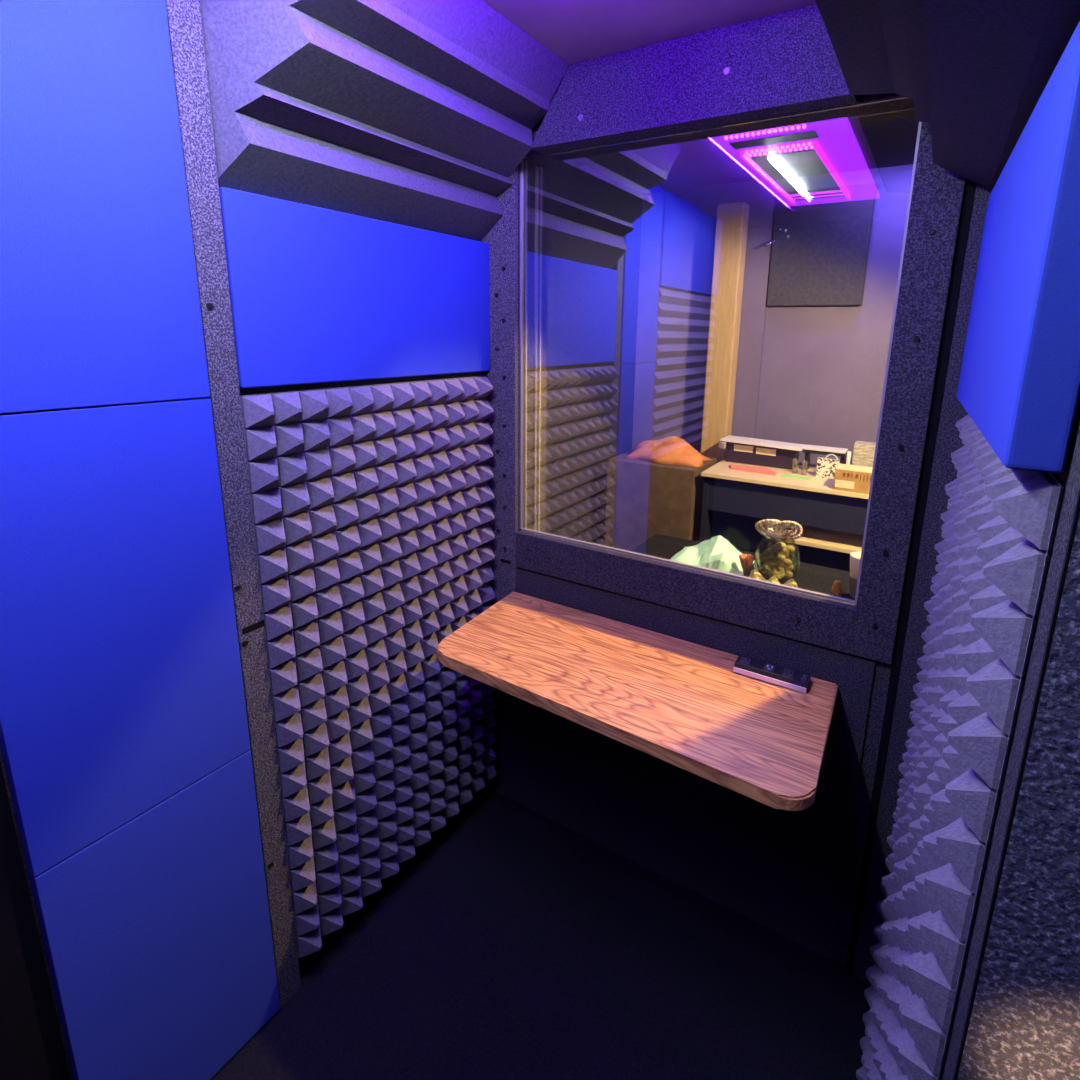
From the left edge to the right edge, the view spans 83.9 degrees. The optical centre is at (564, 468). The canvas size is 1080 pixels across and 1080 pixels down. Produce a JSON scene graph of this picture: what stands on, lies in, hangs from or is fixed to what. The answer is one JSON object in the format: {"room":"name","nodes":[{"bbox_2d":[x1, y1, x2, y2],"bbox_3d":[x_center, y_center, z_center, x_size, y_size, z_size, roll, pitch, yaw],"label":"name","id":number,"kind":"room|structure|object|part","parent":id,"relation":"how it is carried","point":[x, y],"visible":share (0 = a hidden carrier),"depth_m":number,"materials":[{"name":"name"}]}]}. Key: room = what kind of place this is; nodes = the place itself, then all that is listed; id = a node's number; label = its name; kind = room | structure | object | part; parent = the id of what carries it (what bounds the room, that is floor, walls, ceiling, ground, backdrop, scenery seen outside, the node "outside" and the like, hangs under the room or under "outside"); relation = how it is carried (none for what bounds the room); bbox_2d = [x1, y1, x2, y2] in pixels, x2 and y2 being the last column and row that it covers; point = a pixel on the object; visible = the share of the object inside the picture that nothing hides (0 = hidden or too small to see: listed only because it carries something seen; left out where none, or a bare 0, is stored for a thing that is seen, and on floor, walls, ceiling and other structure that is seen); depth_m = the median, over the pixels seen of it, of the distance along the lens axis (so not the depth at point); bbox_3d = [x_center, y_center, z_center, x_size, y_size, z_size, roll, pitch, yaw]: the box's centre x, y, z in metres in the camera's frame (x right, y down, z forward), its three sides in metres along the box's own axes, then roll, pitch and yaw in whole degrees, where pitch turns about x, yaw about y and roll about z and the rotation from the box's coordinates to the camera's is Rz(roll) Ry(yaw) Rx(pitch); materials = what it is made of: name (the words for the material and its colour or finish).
{"room":"studio","nodes":[
{"label":"studio","id":0,"kind":"room"},
{"bbox_2d":[0,186,490,1079],"bbox_3d":[-0.851,0.243,0.986,0.100,2.180,2.470,9,15,30],"label":"wall","id":1,"kind":"structure","parent":0,"point":[441,376],"depth_m":1.21,"materials":[{"name":"carpet"}]},
{"bbox_2d":[0,762,70,1079],"bbox_3d":[-1.162,0.977,0.537,0.012,0.938,1.132,9,15,30],"label":"trim","id":2,"kind":"structure","parent":1,"relation":"attached to","point":[31,1044],"depth_m":0.97,"materials":[{"name":"black"}]},
{"bbox_2d":[0,0,209,412],"bbox_3d":[-0.740,-0.461,0.860,0.031,0.740,0.357,9,15,30],"label":"acoustic panel","id":3,"kind":"object","parent":1,"relation":"attached to","point":[100,303],"visible":1,"depth_m":0.90,"materials":[{"name":"blue fabric"}]},
{"bbox_2d":[0,398,249,876],"bbox_3d":[-0.752,0.257,1.024,0.031,0.726,0.357,9,15,30],"label":"acoustic panel","id":4,"kind":"object","parent":1,"relation":"attached to","point":[122,689],"visible":0.9,"depth_m":0.99,"materials":[{"name":"blue fabric"}]},
{"bbox_2d":[27,750,279,1079],"bbox_3d":[-0.764,0.952,1.182,0.031,0.693,0.357,9,15,30],"label":"acoustic panel","id":5,"kind":"object","parent":1,"relation":"attached to","point":[156,933],"visible":0.86,"depth_m":1.15,"materials":[{"name":"blue fabric"}]},
{"bbox_2d":[165,0,300,1007],"bbox_3d":[-0.643,0.199,1.195,0.031,2.179,0.054,9,15,30],"label":"trim","id":6,"kind":"structure","parent":1,"relation":"attached to","point":[184,19],"depth_m":1.13,"materials":[{"name":"carpet"}]},
{"bbox_2d":[219,187,489,387],"bbox_3d":[-0.422,-0.394,1.413,0.031,0.354,0.750,9,15,30],"label":"acoustic panel","id":7,"kind":"object","parent":1,"relation":"attached to","point":[318,295],"visible":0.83,"depth_m":1.30,"materials":[{"name":"blue fabric"}]},
{"bbox_2d":[240,375,496,957],"bbox_3d":[-0.424,0.452,1.592,0.068,1.347,0.740,9,15,30],"label":"panel","id":8,"kind":"object","parent":1,"relation":"attached to","point":[371,511],"visible":0.91,"depth_m":1.48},
{"bbox_2d":[200,0,568,240],"bbox_3d":[-0.299,-0.735,1.261,0.308,0.372,0.747,9,15,30],"label":"trap","id":9,"kind":"object","parent":1,"relation":"attached to","point":[419,114],"visible":0.97,"depth_m":1.17,"materials":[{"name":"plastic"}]},
{"bbox_2d":[298,779,489,978],"bbox_3d":[-0.460,1.145,1.773,0.006,0.085,0.755,9,15,30],"label":"baseboard","id":10,"kind":"structure","parent":1,"relation":"attached to","point":[307,962],"depth_m":1.69,"materials":[{"name":"black"}]},
{"bbox_2d":[210,787,871,1079],"bbox_3d":[-0.209,1.458,0.789,1.709,0.080,2.570,9,15,30],"label":"floor","id":11,"kind":"structure","parent":0,"point":[521,945],"depth_m":1.48,"materials":[{"name":"carpet"}]},
{"bbox_2d":[545,166,642,545],"bbox_3d":[-0.186,-0.470,3.425,0.100,2.510,2.550,9,15,30],"label":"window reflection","id":12,"kind":"structure","parent":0,"point":[594,219],"depth_m":3.83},
{"bbox_2d":[482,0,815,76],"bbox_3d":[-0.171,-0.745,0.287,1.709,0.080,2.570,9,15,30],"label":"ceiling","id":13,"kind":"structure","parent":0,"point":[575,31],"depth_m":1.21,"materials":[{"name":"fabric"}]},
{"bbox_2d":[491,77,991,981],"bbox_3d":[0.326,0.122,1.607,1.249,2.180,0.164,9,15,30],"label":"wall","id":14,"kind":"structure","parent":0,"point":[898,109],"depth_m":1.54,"materials":[{"name":"fabric"}]},
{"bbox_2d":[437,592,837,810],"bbox_3d":[0.130,0.483,1.454,0.951,0.055,0.436,9,15,30],"label":"shelf","id":15,"kind":"object","parent":14,"relation":"attached to","point":[680,703],"depth_m":1.36,"materials":[{"name":"brown wood"}]},
{"bbox_2d":[739,657,750,664],"bbox_3d":[0.436,0.463,1.449,0.022,0.003,0.028,9,15,30],"label":"socket","id":16,"kind":"object","parent":15,"relation":"attached to","point":[742,660],"depth_m":1.45,"materials":[{"name":"black plastic"}]},
{"bbox_2d":[764,664,775,671],"bbox_3d":[0.484,0.470,1.420,0.022,0.003,0.028,9,15,30],"label":"socket","id":17,"kind":"object","parent":15,"relation":"attached to","point":[767,667],"depth_m":1.42,"materials":[{"name":"grey plastic"}]},
{"bbox_3d":[0.488,0.482,1.419,0.166,0.025,0.054,9,15,30],"label":"power strip","id":18,"kind":"part","parent":15,"relation":"part of","materials":[{"name":"black plastic"}]},
{"bbox_2d":[782,669,793,677],"bbox_3d":[0.521,0.476,1.399,0.022,0.003,0.028,9,15,30],"label":"socket","id":19,"kind":"object","parent":15,"relation":"attached to","point":[786,673],"depth_m":1.40,"materials":[{"name":"black plastic"}]},
{"bbox_2d":[800,674,807,681],"bbox_3d":[0.551,0.481,1.381,0.012,0.003,0.028,9,15,30],"label":"socket","id":20,"kind":"object","parent":15,"relation":"attached to","point":[803,677],"depth_m":1.38,"materials":[{"name":"black plastic"}]},
{"bbox_2d":[482,4,965,663],"bbox_3d":[0.262,-0.182,1.521,1.140,1.549,0.153,9,15,30],"label":"window","id":21,"kind":"structure","parent":14,"relation":"attached to","point":[867,629],"depth_m":1.33,"materials":[{"name":"fabric"}]},
{"bbox_3d":[0.256,0.305,1.604,0.940,0.111,0.024,9,15,30],"label":"frame rail","id":22,"kind":"part","parent":21,"relation":"part of","materials":[{"name":"carpet"}]},
{"bbox_2d":[586,118,918,193],"bbox_3d":[1.094,-1.541,2.393,2.850,0.080,2.550,9,15,30],"label":"ceiling","id":23,"kind":"structure","parent":0,"point":[893,143],"depth_m":3.32,"materials":[{"name":"purple"}]},
{"bbox_2d":[632,164,912,466],"bbox_3d":[1.763,-0.518,3.786,2.850,2.510,0.100,9,15,30],"label":"wall","id":24,"kind":"structure","parent":0,"point":[823,369],"depth_m":3.88,"materials":[{"name":"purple paint"}]},
{"bbox_2d":[687,178,777,452],"bbox_3d":[1.093,-0.602,4.102,0.465,2.509,0.039,9,15,30],"label":"trim","id":25,"kind":"structure","parent":24,"relation":"attached to","point":[760,195],"depth_m":3.95,"materials":[{"name":"purple paint"}]},
{"bbox_2d":[767,183,876,305],"bbox_3d":[1.544,-1.342,3.650,0.550,0.672,0.054,9,15,30],"label":"wall panel","id":26,"kind":"object","parent":24,"relation":"attached to","point":[823,260],"visible":1,"depth_m":3.62,"materials":[{"name":"grey fabric"}]},
{"bbox_2d":[762,228,789,247],"bbox_3d":[1.304,-1.433,3.722,0.162,0.119,0.055,1,13,1],"label":"wall hook","id":27,"kind":"object","parent":26,"relation":"attached to","point":[788,236],"visible":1,"depth_m":3.71,"materials":[{"name":"silver metal"}]},
{"bbox_3d":[1.275,-1.404,3.722,0.096,0.061,0.045,-4,14,-19],"label":"arm","id":28,"kind":"part","parent":27,"relation":"part of","materials":[{"name":"silver metal"}]},
{"bbox_2d":[940,394,1079,1079],"bbox_3d":[0.676,0.280,0.939,0.057,2.180,0.970,9,15,30],"label":"wall","id":29,"kind":"structure","parent":0,"point":[1069,478],"depth_m":0.55,"materials":[{"name":"carpet"}]},
{"bbox_2d":[815,0,1079,189],"bbox_3d":[0.451,-0.619,0.779,0.390,0.360,0.810,9,15,30],"label":"trap","id":30,"kind":"object","parent":29,"relation":"attached to","point":[977,71],"visible":0.89,"depth_m":0.75,"materials":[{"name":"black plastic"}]},
{"bbox_2d":[856,414,1063,1079],"bbox_3d":[0.579,0.646,0.995,0.066,1.437,0.720,9,15,30],"label":"panel","id":31,"kind":"object","parent":29,"relation":"attached to","point":[998,530],"visible":0.97,"depth_m":0.68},
{"bbox_2d":[953,488,1079,1079],"bbox_3d":[0.393,0.366,0.542,0.002,2.179,0.006,9,15,30],"label":"trim","id":32,"kind":"structure","parent":29,"relation":"attached to","point":[1077,507],"depth_m":0.52,"materials":[{"name":"black metal"}]},
{"bbox_2d":[957,21,1079,472],"bbox_3d":[0.600,-0.246,0.803,0.064,0.367,0.750,9,15,30],"label":"acoustic panel","id":33,"kind":"object","parent":29,"relation":"attached to","point":[1019,384],"visible":1,"depth_m":0.53,"materials":[{"name":"blue fabric"}]},
{"bbox_2d":[957,515,1079,1079],"bbox_3d":[0.548,0.388,0.454,0.357,2.180,0.012,9,15,30],"label":"door frame","id":34,"kind":"structure","parent":29,"relation":"attached to","point":[1024,1024],"depth_m":0.53,"materials":[{"name":"carpet"}]},
{"bbox_3d":[1.050,0.984,2.968,2.850,0.080,2.550,9,15,30],"label":"floor","id":35,"kind":"structure","parent":0,"visible":0},
{"bbox_2d":[605,450,717,550],"bbox_3d":[0.646,0.299,4.050,0.590,0.760,0.480,9,15,30],"label":"base cabinet","id":36,"kind":"object","parent":35,"relation":"on","point":[644,499],"visible":0.5,"depth_m":3.82,"materials":[{"name":"brown wood"}]},
{"bbox_2d":[624,436,712,467],"bbox_3d":[0.670,-0.141,3.927,0.540,0.152,0.340,9,15,30],"label":"cloth","id":37,"kind":"object","parent":36,"relation":"on","point":[670,450],"visible":1,"depth_m":3.81,"materials":[{"name":"orange fabric"}]},
{"bbox_2d":[700,202,748,462],"bbox_3d":[1.039,-0.511,4.030,0.170,2.358,0.130,9,15,30],"label":"wooden post","id":38,"kind":"object","parent":35,"relation":"on","point":[732,218],"visible":0.56,"depth_m":3.88,"materials":[{"name":"beige wood"}]},
{"bbox_2d":[631,534,854,600],"bbox_3d":[0.678,0.722,2.311,0.910,0.710,0.400,9,15,30],"label":"stand","id":39,"kind":"object","parent":35,"relation":"on","point":[815,578],"visible":0.11,"depth_m":2.24,"materials":[{"name":"black"}]},
{"bbox_2d":[670,535,754,575],"bbox_3d":[0.556,0.310,2.286,0.286,0.097,0.245,9,15,30],"label":"cloth","id":40,"kind":"object","parent":39,"relation":"on","point":[716,553],"visible":0.77,"depth_m":2.26,"materials":[{"name":"fabric"}]},
{"bbox_2d":[738,554,754,575],"bbox_3d":[0.655,0.348,2.176,0.054,0.079,0.051,0,13,-5],"label":"dried flower","id":41,"kind":"object","parent":39,"relation":"on","point":[746,562],"visible":0.99,"depth_m":2.16,"materials":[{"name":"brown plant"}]},
{"bbox_2d":[749,569,797,587],"bbox_3d":[0.704,0.384,2.031,0.206,0.071,0.059,9,15,30],"label":"tissue","id":42,"kind":"object","parent":39,"relation":"on","point":[755,574],"visible":0.31,"depth_m":2.03,"materials":[{"name":"beige paper"}]},
{"bbox_2d":[755,519,802,577],"bbox_3d":[0.749,0.278,2.110,0.159,0.223,0.156,9,15,30],"label":"glass jar","id":43,"kind":"object","parent":39,"relation":"on","point":[774,558],"visible":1,"depth_m":2.08,"materials":[{"name":"glass"}]},
{"bbox_2d":[831,580,841,596],"bbox_3d":[0.912,0.402,2.011,0.034,0.055,0.034,9,15,30],"label":"bottle","id":44,"kind":"object","parent":39,"relation":"on","point":[836,590],"visible":0.92,"depth_m":2.00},
{"bbox_2d":[849,552,860,597],"bbox_3d":[0.985,0.358,2.004,0.076,0.145,0.076,9,15,30],"label":"cup","id":45,"kind":"object","parent":39,"relation":"on","point":[855,557],"visible":0.42,"depth_m":1.99,"materials":[{"name":"white ceramic"}]},
{"bbox_2d":[700,458,868,571],"bbox_3d":[1.419,0.409,3.626,1.095,0.760,0.580,9,15,30],"label":"desk","id":46,"kind":"object","parent":35,"relation":"on","point":[832,522],"visible":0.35,"depth_m":3.48,"materials":[{"name":"laminate"}]},
{"bbox_3d":[0.977,0.352,3.890,0.030,0.740,0.520,9,15,30],"label":"leg","id":47,"kind":"part","parent":46,"relation":"part of","materials":[{"name":"blue laminate"}]},
{"bbox_2d":[729,464,775,475],"bbox_3d":[1.140,0.001,3.649,0.300,0.016,0.125,9,15,30],"label":"paper","id":48,"kind":"object","parent":46,"relation":"on","point":[762,470],"visible":1,"depth_m":3.63,"materials":[{"name":"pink paper"}]},
{"bbox_2d":[719,435,805,469],"bbox_3d":[1.238,-0.098,3.785,0.495,0.152,0.240,9,15,30],"label":"shelf","id":49,"kind":"object","parent":46,"relation":"on","point":[744,450],"visible":0.93,"depth_m":3.77,"materials":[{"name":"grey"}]},
{"bbox_3d":[1.250,-0.166,3.787,0.495,0.020,0.200,9,15,30],"label":"lid","id":50,"kind":"part","parent":49,"relation":"part of","materials":[{"name":"white paper"}]},
{"bbox_3d":[1.298,0.204,3.370,1.035,0.210,0.020,9,15,30],"label":"panel","id":51,"kind":"part","parent":46,"relation":"part of","materials":[{"name":"blue laminate"}]},
{"bbox_3d":[1.551,0.374,3.836,1.008,0.740,0.020,9,15,30],"label":"panel","id":52,"kind":"part","parent":46,"relation":"part of","materials":[{"name":"blue laminate"}]},
{"bbox_2d":[781,474,810,479],"bbox_3d":[1.342,0.046,3.488,0.157,0.006,0.051,10,16,34],"label":"card","id":53,"kind":"object","parent":46,"relation":"on","point":[783,475],"visible":1,"depth_m":3.48,"materials":[{"name":"green paper"}]},
{"bbox_2d":[785,525,863,553],"bbox_3d":[1.606,0.394,3.470,0.539,0.025,0.480,9,15,30],"label":"shelf","id":54,"kind":"object","parent":46,"relation":"attached to","point":[838,541],"depth_m":3.38,"materials":[{"name":"laminate"}]},
{"bbox_2d":[803,445,847,470],"bbox_3d":[1.571,-0.055,3.635,0.235,0.146,0.130,9,15,30],"label":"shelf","id":55,"kind":"object","parent":46,"relation":"on","point":[808,449],"visible":0.92,"depth_m":3.60,"materials":[{"name":"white plastic"}]},
{"bbox_3d":[1.572,-0.121,3.619,0.235,0.010,0.130,9,15,30],"label":"lid","id":56,"kind":"part","parent":55,"relation":"part of","materials":[{"name":"white paper"}]},
{"bbox_2d":[816,457,839,478],"bbox_3d":[1.520,-0.003,3.474,0.115,0.115,0.020,9,15,30],"label":"card","id":57,"kind":"object","parent":46,"relation":"on","point":[826,467],"visible":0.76,"depth_m":3.47,"materials":[{"name":"white paper"}]},
{"bbox_2d":[833,464,872,493],"bbox_3d":[1.576,0.055,3.221,0.220,0.116,0.164,9,15,30],"label":"cardboard box","id":58,"kind":"object","parent":46,"relation":"on","point":[849,478],"visible":0.72,"depth_m":3.17,"materials":[{"name":"brown cardboard"}]},
{"bbox_2d":[846,441,875,466],"bbox_3d":[1.768,-0.050,3.506,0.216,0.200,0.131,9,15,30],"label":"printed box","id":59,"kind":"object","parent":46,"relation":"on","point":[863,454],"visible":0.38,"depth_m":3.48,"materials":[{"name":"beige cardboard"}]}
]}

